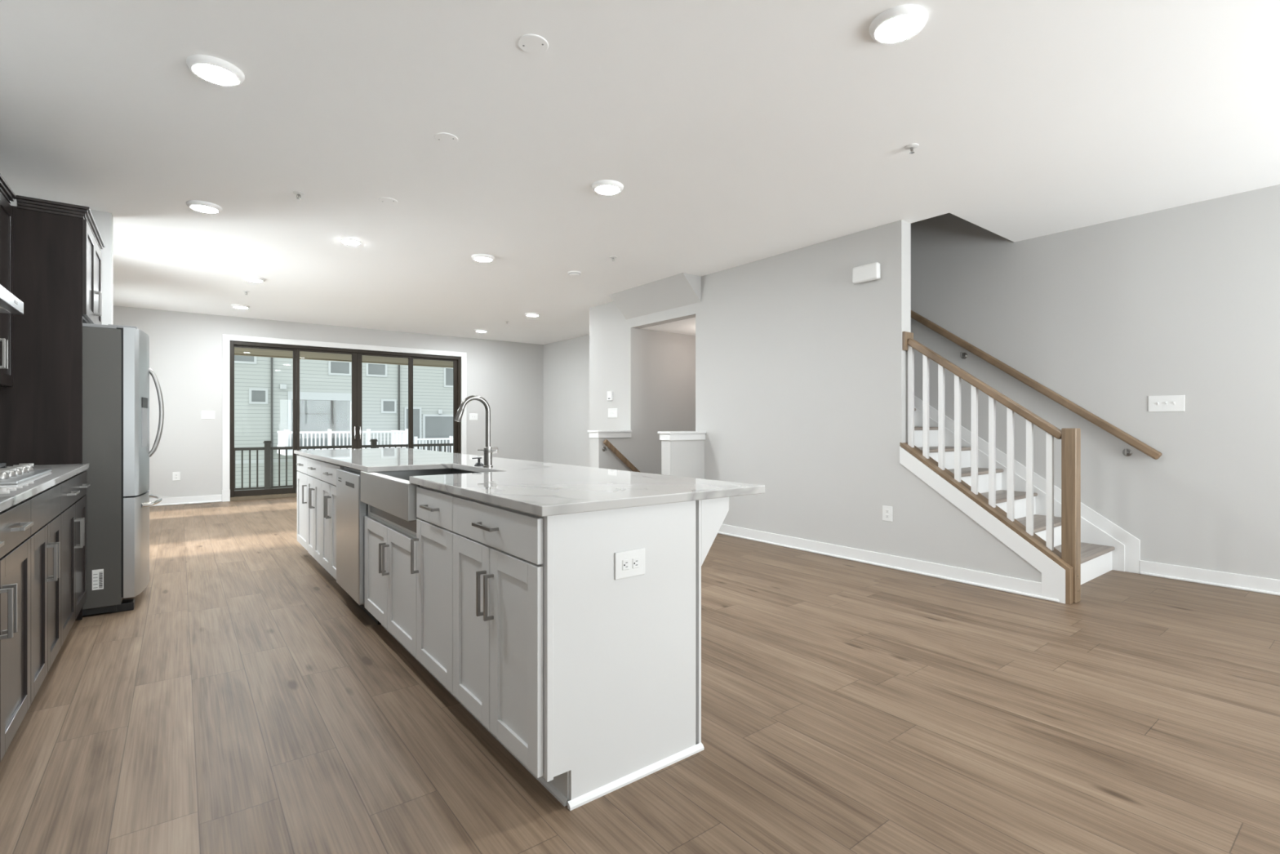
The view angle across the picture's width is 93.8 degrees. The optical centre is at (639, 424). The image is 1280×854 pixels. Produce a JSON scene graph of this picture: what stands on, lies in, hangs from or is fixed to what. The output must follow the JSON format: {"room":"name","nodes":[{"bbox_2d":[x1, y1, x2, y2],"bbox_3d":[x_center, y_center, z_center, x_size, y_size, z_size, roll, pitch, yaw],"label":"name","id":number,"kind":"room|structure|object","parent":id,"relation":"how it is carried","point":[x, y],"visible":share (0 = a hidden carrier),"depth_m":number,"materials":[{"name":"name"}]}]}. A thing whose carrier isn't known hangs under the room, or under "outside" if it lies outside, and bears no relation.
{"room":"open-plan kitchen","nodes":[
{"label":"open-plan kitchen","id":0,"kind":"room"},
{"bbox_2d":[9,199,113,324],"bbox_3d":[-4.309,-0.229,4.393,0.655,2.748,0.120,0,0,-38],"label":"wall","id":1,"kind":"structure","parent":0,"point":[104,220],"depth_m":4.53,"materials":[{"name":"beige paint"}]},
{"bbox_2d":[113,305,543,498],"bbox_3d":[-4.720,-0.129,10.035,7.170,2.948,0.130,0,0,-38],"label":"wall","id":2,"kind":"structure","parent":0,"point":[185,348],"depth_m":8.81,"materials":[{"name":"beige paint"}]},
{"bbox_2d":[172,471,180,480],"bbox_3d":[-6.590,0.740,8.506,0.086,0.120,0.009,0,0,-38],"label":"wall outlet","id":3,"kind":"object","parent":2,"relation":"attached to","point":[175,475],"visible":1,"depth_m":8.50,"materials":[{"name":"white plastic"}]},
{"bbox_2d":[149,494,222,506],"bbox_3d":[-4.672,1.093,9.973,6.890,0.105,0.027,0,0,-38],"label":"baseboard","id":4,"kind":"structure","parent":2,"relation":"attached to","point":[214,498],"depth_m":8.58,"materials":[{"name":"white paint"}]},
{"bbox_2d":[201,410,214,418],"bbox_3d":[-6.297,-0.135,8.727,0.162,0.120,0.018,0,0,-38],"label":"light switch","id":5,"kind":"object","parent":2,"relation":"attached to","point":[205,414],"visible":1,"depth_m":8.73,"materials":[{"name":"white plastic"}]},
{"bbox_2d":[222,333,466,502],"bbox_3d":[-4.688,-0.091,9.960,3.729,2.472,0.028,0,0,-38],"label":"trim","id":6,"kind":"structure","parent":2,"relation":"attached to","point":[226,339],"depth_m":9.07,"materials":[{"name":"white paint"}]},
{"bbox_2d":[230,340,461,501],"bbox_3d":[-4.729,-0.048,10.010,3.525,2.385,0.148,0,0,-38],"label":"door","id":7,"kind":"structure","parent":2,"relation":"in","point":[259,494],"depth_m":9.72,"materials":[{"name":"brown metal"}]},
{"bbox_2d":[469,413,477,420],"bbox_3d":[-3.110,-0.135,11.182,0.162,0.120,0.018,0,0,-38],"label":"light switch","id":8,"kind":"object","parent":2,"relation":"attached to","point":[472,416],"visible":1,"depth_m":11.18,"materials":[{"name":"white plastic"}]},
{"bbox_2d":[234,346,453,368],"bbox_3d":[-5.784,-1.498,11.604,7.400,0.215,3.655,0,0,-38],"label":"ceiling","id":9,"kind":"structure","parent":0,"point":[237,351],"depth_m":12.56,"materials":[{"name":"beige paint"}]},
{"bbox_2d":[0,0,1279,344],"bbox_3d":[-0.477,-1.743,4.527,7.170,0.280,14.035,0,0,-38],"label":"ceiling","id":10,"kind":"structure","parent":0,"point":[735,133],"depth_m":3.24,"materials":[{"name":"paint"}]},
{"bbox_2d":[186,200,222,213],"bbox_3d":[-3.198,-1.588,4.394,0.216,0.030,0.216,0,0,-38],"label":"recessed light","id":11,"kind":"object","parent":10,"relation":"in","point":[198,206],"visible":1,"depth_m":4.35,"materials":[{"name":"white plastic"}]},
{"bbox_2d":[186,54,244,86],"bbox_3d":[-1.916,-1.588,2.705,0.216,0.030,0.216,0,0,-38],"label":"recessed light","id":12,"kind":"object","parent":10,"relation":"in","point":[215,70],"visible":1,"depth_m":2.67,"materials":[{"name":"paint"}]},
{"bbox_2d":[231,304,249,308],"bbox_3d":[-5.408,-1.588,8.104,0.216,0.030,0.216,0,0,-38],"label":"recessed light","id":13,"kind":"object","parent":10,"relation":"in","point":[237,306],"visible":1,"depth_m":8.05,"materials":[{"name":"white plastic"}]},
{"bbox_2d":[241,275,265,282],"bbox_3d":[-4.244,-1.588,6.577,0.216,0.030,0.216,0,0,-38],"label":"recessed light","id":14,"kind":"object","parent":10,"relation":"in","point":[250,278],"visible":1,"depth_m":6.52,"materials":[{"name":"white plastic"}]},
{"bbox_2d":[293,191,304,199],"bbox_3d":[-2.369,-1.584,4.156,0.074,0.038,0.074,0,0,-38],"label":"sprinkler","id":15,"kind":"object","parent":10,"relation":"attached to","point":[297,193],"visible":1,"depth_m":4.15,"materials":[{"name":"white plastic"}]},
{"bbox_2d":[339,239,360,244],"bbox_3d":[-2.547,-1.599,5.267,0.170,0.007,0.170,0,0,-38],"label":"recessed light","id":16,"kind":"object","parent":10,"relation":"in","point":[349,242],"visible":1,"depth_m":5.25,"materials":[{"name":"white plastic"}]},
{"bbox_2d":[378,197,397,204],"bbox_3d":[-1.807,-1.600,4.295,0.128,0.006,0.128,0,0,-38],"label":"cover plate","id":17,"kind":"object","parent":10,"relation":"attached to","point":[384,200],"visible":1,"depth_m":4.29,"materials":[{"name":"paint"}]},
{"bbox_2d":[434,132,457,144],"bbox_3d":[-1.086,-1.600,3.355,0.128,0.006,0.128,0,0,-38],"label":"cover plate","id":18,"kind":"object","parent":10,"relation":"attached to","point":[445,138],"visible":1,"depth_m":3.35,"materials":[{"name":"paint"}]},
{"bbox_2d":[474,328,487,332],"bbox_3d":[-2.708,-1.588,10.205,0.216,0.030,0.216,0,0,-38],"label":"recessed light","id":19,"kind":"object","parent":10,"relation":"in","point":[475,330],"visible":1,"depth_m":10.14,"materials":[{"name":"white plastic"}]},
{"bbox_2d":[471,253,494,262],"bbox_3d":[-1.504,-1.588,5.740,0.216,0.030,0.216,0,0,-38],"label":"recessed light","id":20,"kind":"object","parent":10,"relation":"in","point":[477,257],"visible":1,"depth_m":5.69,"materials":[{"name":"white plastic"}]},
{"bbox_2d":[524,312,539,316],"bbox_3d":[-1.563,-1.588,8.701,0.216,0.030,0.216,0,0,-38],"label":"recessed light","id":21,"kind":"object","parent":10,"relation":"in","point":[529,314],"visible":1,"depth_m":8.63,"materials":[{"name":"white plastic"}]},
{"bbox_2d":[517,34,548,53],"bbox_3d":[-0.451,-1.600,2.523,0.128,0.006,0.128,0,0,-38],"label":"cover plate","id":22,"kind":"object","parent":10,"relation":"attached to","point":[529,43],"visible":1,"depth_m":2.52,"materials":[{"name":"paint"}]},
{"bbox_2d":[567,271,581,276],"bbox_3d":[-0.694,-1.586,6.332,0.144,0.034,0.144,0,0,-38],"label":"smoke detector","id":23,"kind":"object","parent":10,"relation":"attached to","point":[574,273],"visible":1,"depth_m":6.29,"materials":[{"name":"paint"}]},
{"bbox_2d":[591,179,623,195],"bbox_3d":[-0.219,-1.588,4.035,0.216,0.030,0.216,0,0,-38],"label":"recessed light","id":24,"kind":"object","parent":10,"relation":"in","point":[604,187],"visible":1,"depth_m":3.99,"materials":[{"name":"white plastic"}]},
{"bbox_2d":[608,255,617,261],"bbox_3d":[-0.258,-1.584,5.741,0.074,0.038,0.074,0,0,-38],"label":"sprinkler","id":25,"kind":"object","parent":10,"relation":"attached to","point":[612,256],"visible":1,"depth_m":5.73,"materials":[{"name":"silver metal"}]},
{"bbox_2d":[869,4,928,44],"bbox_3d":[1.032,-1.588,2.393,0.216,0.030,0.216,0,0,-38],"label":"recessed light","id":26,"kind":"object","parent":10,"relation":"in","point":[899,24],"visible":1,"depth_m":2.36,"materials":[{"name":"white plastic"}]},
{"bbox_2d":[904,143,919,154],"bbox_3d":[1.569,-1.584,3.454,0.074,0.038,0.074,0,0,-38],"label":"sprinkler","id":27,"kind":"object","parent":10,"relation":"attached to","point":[912,146],"visible":1,"depth_m":3.45,"materials":[{"name":"silver metal"}]},
{"bbox_2d":[0,497,1279,853],"bbox_3d":[-0.477,1.270,4.527,7.170,0.250,14.035,0,0,-38],"label":"floor","id":28,"kind":"structure","parent":0,"point":[245,702],"depth_m":2.30,"materials":[{"name":"brown wood"}]},
{"bbox_2d":[0,499,33,762],"bbox_3d":[-2.179,0.707,1.635,0.660,0.876,0.948,0,0,-38],"label":"base cabinet","id":29,"kind":"object","parent":28,"relation":"on","point":[15,523],"visible":0.97,"depth_m":1.98,"materials":[{"name":"brown wood"}]},
{"bbox_2d":[0,463,89,511],"bbox_3d":[-2.689,0.246,2.282,0.640,0.030,2.638,0,0,-38],"label":"countertop","id":30,"kind":"structure","parent":29,"relation":"on","point":[11,495],"depth_m":2.37,"materials":[{"name":"white stone"}]},
{"bbox_2d":[0,462,51,484],"bbox_3d":[-2.823,0.206,2.445,0.511,0.050,0.770,0,0,-38],"label":"cooktop","id":31,"kind":"object","parent":30,"relation":"in","point":[20,473],"visible":1,"depth_m":2.52,"materials":[{"name":"silver metal"}]},
{"bbox_2d":[0,205,82,620],"bbox_3d":[-3.514,-0.035,3.326,0.608,2.360,0.019,0,0,-38],"label":"panel","id":32,"kind":"object","parent":28,"relation":"on","point":[41,415],"visible":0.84,"depth_m":3.41,"materials":[{"name":"brown wood"}]},
{"bbox_2d":[16,195,90,218],"bbox_3d":[-3.348,-1.237,3.422,0.301,0.064,0.040,0,0,-38],"label":"crown molding","id":33,"kind":"structure","parent":32,"relation":"attached to","point":[23,202],"depth_m":3.41,"materials":[{"name":"brown wood"}]},
{"bbox_2d":[26,484,61,703],"bbox_3d":[-2.685,0.707,2.293,0.660,0.876,0.708,0,0,-38],"label":"base cabinet","id":34,"kind":"object","parent":28,"relation":"on","point":[46,505],"visible":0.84,"depth_m":2.42,"materials":[{"name":"brown wood"}]},
{"bbox_2d":[57,471,90,646],"bbox_3d":[-3.194,0.707,2.954,0.660,0.876,0.956,0,0,-38],"label":"base cabinet","id":35,"kind":"object","parent":28,"relation":"on","point":[73,489],"visible":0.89,"depth_m":3.08,"materials":[{"name":"brown wood"}]},
{"bbox_2d":[82,323,164,615],"bbox_3d":[-3.637,0.271,3.819,0.938,1.748,0.889,0,0,-38],"label":"refrigerator","id":36,"kind":"object","parent":28,"relation":"on","point":[116,370],"visible":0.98,"depth_m":3.62,"materials":[{"name":"grey metal"}]},
{"bbox_2d":[184,502,210,505],"bbox_3d":[-6.353,1.142,8.591,0.300,0.006,0.095,0,0,-38],"label":"floor vent","id":37,"kind":"object","parent":28,"relation":"in","point":[207,502],"visible":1,"depth_m":8.61,"materials":[{"name":"white metal"}]},
{"bbox_2d":[296,454,310,550],"bbox_3d":[-2.642,0.707,5.251,0.637,0.876,0.543,0,0,-38],"label":"base cabinet","id":38,"kind":"object","parent":28,"relation":"on","point":[301,464],"visible":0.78,"depth_m":5.08,"materials":[{"name":"white paint"}]},
{"bbox_2d":[306,457,334,577],"bbox_3d":[-2.291,0.707,4.796,0.637,0.876,0.603,0,0,-38],"label":"base cabinet","id":39,"kind":"object","parent":28,"relation":"on","point":[314,480],"visible":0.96,"depth_m":4.59,"materials":[{"name":"white paint"}]},
{"bbox_2d":[321,461,343,579],"bbox_3d":[-1.911,0.707,4.303,0.637,0.876,0.638,0,0,-38],"label":"base cabinet","id":40,"kind":"object","parent":28,"relation":"on","point":[328,469],"visible":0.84,"depth_m":4.13,"materials":[{"name":"white paint"}]},
{"bbox_2d":[336,466,380,624],"bbox_3d":[-1.517,0.710,3.796,0.631,0.870,0.625,0,0,-38],"label":"dishwasher","id":41,"kind":"object","parent":28,"relation":"on","point":[351,512],"visible":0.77,"depth_m":3.54,"materials":[{"name":"grey metal"}]},
{"bbox_2d":[364,485,436,679],"bbox_3d":[-1.038,0.707,3.169,0.637,0.876,0.926,0,0,-38],"label":"base cabinet","id":42,"kind":"object","parent":28,"relation":"on","point":[390,587],"visible":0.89,"depth_m":2.94,"materials":[{"name":"white paint"}]},
{"bbox_2d":[410,485,475,717],"bbox_3d":[-0.621,0.707,2.627,0.637,0.876,0.437,0,0,-38],"label":"base cabinet","id":43,"kind":"object","parent":28,"relation":"on","point":[434,508],"visible":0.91,"depth_m":2.46,"materials":[{"name":"white paint"}]},
{"bbox_2d":[453,495,568,806],"bbox_3d":[-0.278,0.707,2.183,0.637,0.876,0.682,0,0,-38],"label":"base cabinet","id":44,"kind":"object","parent":28,"relation":"on","point":[499,551],"visible":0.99,"depth_m":1.93,"materials":[{"name":"white paint"}]},
{"bbox_2d":[293,447,764,516],"bbox_3d":[-1.300,0.246,3.789,0.947,0.030,4.585,0,0,-38],"label":"countertop","id":45,"kind":"structure","parent":44,"relation":"on","point":[542,489],"depth_m":2.38,"materials":[{"name":"white stone"}]},
{"bbox_2d":[360,468,476,533],"bbox_3d":[-1.087,0.376,3.133,0.506,0.228,0.873,0,0,-38],"label":"farmhouse sink","id":46,"kind":"object","parent":45,"relation":"in","point":[390,495],"visible":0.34,"depth_m":2.96,"materials":[{"name":"silver metal"}]},
{"bbox_2d":[454,395,497,466],"bbox_3d":[-0.873,0.039,3.188,0.235,0.385,0.067,0,0,-31],"label":"faucet","id":47,"kind":"object","parent":45,"relation":"on","point":[488,450],"visible":1,"depth_m":3.21,"materials":[{"name":"silver metal"}]},
{"bbox_2d":[471,457,484,466],"bbox_3d":[-0.900,0.207,3.327,0.064,0.047,0.052,0,0,-38],"label":"soap dispenser","id":48,"kind":"object","parent":45,"relation":"on","point":[478,464],"visible":0.98,"depth_m":3.32,"materials":[{"name":"silver metal"}]},
{"bbox_2d":[544,500,703,810],"bbox_3d":[-0.027,0.703,1.928,0.616,0.884,0.027,0,0,-38],"label":"island end panel","id":49,"kind":"object","parent":28,"relation":"on","point":[620,655],"visible":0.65,"depth_m":1.89,"materials":[{"name":"white paint"}]},
{"bbox_2d":[614,547,644,579],"bbox_3d":[-0.031,0.448,1.921,0.120,0.086,0.009,0,0,-38],"label":"wall outlet","id":50,"kind":"object","parent":49,"relation":"attached to","point":[628,563],"visible":1,"depth_m":1.92,"materials":[{"name":"white plastic"}]},
{"bbox_2d":[622,559,629,570],"bbox_3d":[-0.045,0.448,1.907,0.027,0.033,0.004,0,0,-38],"label":"receptacle","id":51,"kind":"object","parent":50,"relation":"attached to","point":[625,562],"depth_m":1.90,"materials":[{"name":"white plastic"}]},
{"bbox_2d":[632,557,639,568],"bbox_3d":[-0.014,0.448,1.932,0.027,0.033,0.004,0,0,-38],"label":"receptacle","id":52,"kind":"object","parent":50,"relation":"attached to","point":[635,560],"depth_m":1.93,"materials":[{"name":"white plastic"}]},
{"bbox_2d":[695,497,728,744],"bbox_3d":[-1.111,0.703,3.935,0.169,0.884,4.500,0,0,-38],"label":"panel","id":53,"kind":"object","parent":28,"relation":"on","point":[710,513],"visible":0.14,"depth_m":2.12,"materials":[{"name":"white paint"}]},
{"bbox_2d":[902,331,1080,603],"bbox_3d":[2.461,0.209,4.289,0.134,1.872,1.142,0,0,-38],"label":"balustrade","id":54,"kind":"object","parent":28,"relation":"on","point":[1070,437],"visible":0.9,"depth_m":4.13,"materials":[{"name":"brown wood"}]},
{"bbox_2d":[914,408,1115,584],"bbox_3d":[2.272,0.026,5.603,1.178,2.238,3.222,0,0,-38],"label":"staircase","id":55,"kind":"structure","parent":28,"relation":"on","point":[1095,559],"depth_m":4.92,"materials":[{"name":"white paint"}]},
{"bbox_2d":[591,328,695,474],"bbox_3d":[-0.067,1.171,8.149,1.820,5.548,0.954,0,0,-38],"label":"wall","id":56,"kind":"structure","parent":0,"point":[667,360],"depth_m":7.78,"materials":[{"name":"beige paint"}]},
{"bbox_2d":[587,430,631,437],"bbox_3d":[-0.374,0.122,7.425,0.510,0.090,0.240,0,0,-38],"label":"trim","id":57,"kind":"structure","parent":56,"relation":"attached to","point":[593,433],"depth_m":7.32,"materials":[{"name":"white paint"}]},
{"bbox_2d":[601,439,639,471],"bbox_3d":[0.214,0.876,7.710,1.678,1.389,0.089,0,0,-38],"label":"handrail","id":58,"kind":"object","parent":56,"relation":"attached to","point":[606,442],"visible":0.44,"depth_m":7.30,"materials":[{"name":"brown wood"}]},
{"bbox_2d":[608,272,701,319],"bbox_3d":[0.139,-1.464,6.961,0.264,0.278,1.370,0,0,-38],"label":"wall","id":59,"kind":"structure","parent":0,"point":[682,289],"depth_m":6.84,"materials":[{"name":"beige paint"}]},
{"bbox_2d":[640,317,695,335],"bbox_3d":[0.833,-1.282,7.489,1.200,0.145,1.190,0,0,-38],"label":"ceiling","id":60,"kind":"structure","parent":0,"point":[686,326],"depth_m":7.52,"materials":[{"name":"paint"}]},
{"bbox_2d":[661,440,704,479],"bbox_3d":[0.460,0.623,6.363,0.485,1.045,0.140,0,0,-38],"label":"wall","id":61,"kind":"structure","parent":0,"point":[682,458],"depth_m":6.27,"materials":[{"name":"beige paint"}]},
{"bbox_2d":[657,431,706,439],"bbox_3d":[0.448,0.122,6.354,0.515,0.090,0.200,0,0,-38],"label":"trim","id":62,"kind":"structure","parent":61,"relation":"attached to","point":[664,435],"depth_m":6.26,"materials":[{"name":"white paint"}]},
{"bbox_2d":[589,219,1041,582],"bbox_3d":[1.067,-0.229,6.087,0.140,2.748,5.606,0,0,-38],"label":"wall","id":63,"kind":"structure","parent":0,"point":[802,367],"depth_m":5.37,"materials":[{"name":"beige paint"}]},
{"bbox_2d":[607,391,613,400],"bbox_3d":[-0.394,-0.370,7.845,0.028,0.120,0.100,0,0,-38],"label":"thermostat","id":64,"kind":"object","parent":63,"relation":"attached to","point":[610,393],"visible":1,"depth_m":7.82,"materials":[{"name":"white plastic"}]},
{"bbox_2d":[608,408,617,417],"bbox_3d":[-0.349,-0.144,7.796,0.018,0.119,0.185,0,0,-38],"label":"light switch","id":65,"kind":"object","parent":63,"relation":"attached to","point":[612,412],"visible":1,"depth_m":7.79,"materials":[{"name":"white plastic"}]},
{"bbox_2d":[852,262,879,284],"bbox_3d":[1.854,-1.236,4.906,0.055,0.138,0.236,0,0,-38],"label":"door chime","id":66,"kind":"object","parent":63,"relation":"attached to","point":[869,272],"visible":1,"depth_m":4.88,"materials":[{"name":"white plastic"}]},
{"bbox_2d":[882,505,893,521],"bbox_3d":[1.978,0.715,4.783,0.009,0.120,0.086,0,0,-38],"label":"wall outlet","id":67,"kind":"object","parent":63,"relation":"attached to","point":[887,511],"visible":1,"depth_m":4.78,"materials":[{"name":"white plastic"}]},
{"bbox_2d":[717,524,1059,602],"bbox_3d":[0.991,1.093,6.049,0.027,0.105,5.574,0,0,-38],"label":"baseboard","id":68,"kind":"structure","parent":63,"relation":"attached to","point":[1028,588],"depth_m":4.68,"materials":[{"name":"white paint"}]},
{"bbox_2d":[899,445,1065,603],"bbox_3d":[2.378,0.659,4.257,0.016,0.973,1.106,0,0,-38],"label":"trim","id":69,"kind":"structure","parent":63,"relation":"attached to","point":[1053,575],"depth_m":4.13,"materials":[{"name":"white paint"}]},
{"bbox_2d":[899,442,1073,604],"bbox_3d":[2.444,0.644,4.292,0.155,1.002,1.131,0,0,-38],"label":"trim","id":70,"kind":"structure","parent":63,"relation":"attached to","point":[1037,542],"depth_m":4.14,"materials":[{"name":"brown wood"}]},
{"bbox_2d":[543,184,1279,579],"bbox_3d":[2.308,-0.055,6.672,0.140,8.000,14.035,0,0,-38],"label":"wall","id":71,"kind":"structure","parent":0,"point":[1109,317],"depth_m":4.59,"materials":[{"name":"beige paint"}]},
{"bbox_2d":[914,395,1140,573],"bbox_3d":[2.812,-0.077,5.885,0.022,2.443,3.307,0,0,-38],"label":"trim","id":72,"kind":"structure","parent":71,"relation":"attached to","point":[1096,529],"depth_m":5.02,"materials":[{"name":"white paint"}]},
{"bbox_2d":[911,310,1162,459],"bbox_3d":[2.843,-0.947,5.797,0.084,2.424,3.409,0,0,-38],"label":"wall handrail","id":73,"kind":"object","parent":71,"relation":"attached to","point":[1113,430],"visible":0.62,"depth_m":5.01,"materials":[{"name":"brown wood"}]},
{"bbox_2d":[1148,395,1184,411],"bbox_3d":[3.918,-0.154,4.453,0.018,0.117,0.200,0,0,-38],"label":"light switch","id":74,"kind":"object","parent":71,"relation":"attached to","point":[1166,402],"visible":1,"depth_m":4.44,"materials":[{"name":"white plastic"}]},
{"bbox_2d":[1139,560,1279,595],"bbox_3d":[2.239,1.093,6.625,0.027,0.105,13.765,0,0,-38],"label":"baseboard","id":75,"kind":"structure","parent":71,"relation":"attached to","point":[1221,579],"depth_m":4.25,"materials":[{"name":"white paint"}]},
{"bbox_3d":[-5.814,1.442,11.644,7.400,0.125,3.755,0,0,-38],"label":"deck","id":76,"kind":"object","parent":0,"visible":0},
{"bbox_2d":[234,439,453,490],"bbox_3d":[-6.848,0.862,13.028,6.950,1.037,0.144,0,0,-38],"label":"deck railing","id":77,"kind":"object","parent":76,"relation":"on","point":[268,449],"visible":0.32,"depth_m":12.41,"materials":[{"name":"black metal"}]},
{"bbox_3d":[-3.261,-0.129,2.382,0.140,2.948,14.035,0,0,-38],"label":"wall","id":78,"kind":"structure","parent":0,"visible":0},
{"bbox_2d":[0,173,16,386],"bbox_3d":[-3.388,-0.737,2.959,0.359,1.064,0.719,0,0,-38],"label":"upper cabinet","id":79,"kind":"object","parent":78,"relation":"attached to","point":[7,195],"visible":0.98,"depth_m":3.22,"materials":[{"name":"brown wood"}]},
{"bbox_2d":[0,284,23,314],"bbox_3d":[-2.891,-0.582,2.409,0.475,0.146,0.745,0,0,-38],"label":"range hood","id":80,"kind":"object","parent":78,"relation":"attached to","point":[9,303],"visible":1,"depth_m":2.67,"materials":[{"name":"silver metal"}]},
{"bbox_2d":[82,211,105,324],"bbox_3d":[-3.768,-0.950,3.697,0.659,0.639,0.916,0,0,-38],"label":"upper cabinet","id":81,"kind":"object","parent":78,"relation":"attached to","point":[93,243],"visible":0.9,"depth_m":3.78,"materials":[{"name":"brown wood"}]},
{"label":"outside","id":82,"kind":"structure","parent":0,"visible":0},
{"bbox_3d":[-17.936,4.445,31.478,70.000,0.200,48.235,0,0,-38],"label":"ground","id":83,"kind":"structure","parent":82,"visible":0},
{"bbox_2d":[234,355,453,490],"bbox_3d":[-15.759,-1.755,31.928,42.000,12.200,6.180,0,0,-38],"label":"exterior view","id":84,"kind":"object","parent":83,"relation":"on","point":[264,385],"visible":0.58,"depth_m":28.72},
{"bbox_2d":[280,384,286,389],"bbox_3d":[-16.460,-1.720,27.619,0.250,0.230,0.150,0,0,-38],"label":"vent hood","id":85,"kind":"object","parent":84,"relation":"attached to","point":[282,386],"depth_m":27.55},
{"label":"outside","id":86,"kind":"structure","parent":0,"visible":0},
{"bbox_2d":[276,428,408,455],"bbox_3d":[-13.768,0.775,27.850,5.124,1.100,2.670,0,0,-38],"label":"deck railing","id":87,"kind":"object","parent":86,"point":[397,437],"visible":0.56,"depth_m":26.67,"materials":[{"name":"white plastic"}]},
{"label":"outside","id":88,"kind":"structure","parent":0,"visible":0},
{"bbox_2d":[413,435,453,452],"bbox_3d":[-9.457,1.200,31.171,5.280,1.210,2.670,0,0,-38],"label":"deck railing","id":89,"kind":"object","parent":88,"point":[415,438],"visible":0.12,"depth_m":29.13,"materials":[{"name":"white plastic"}]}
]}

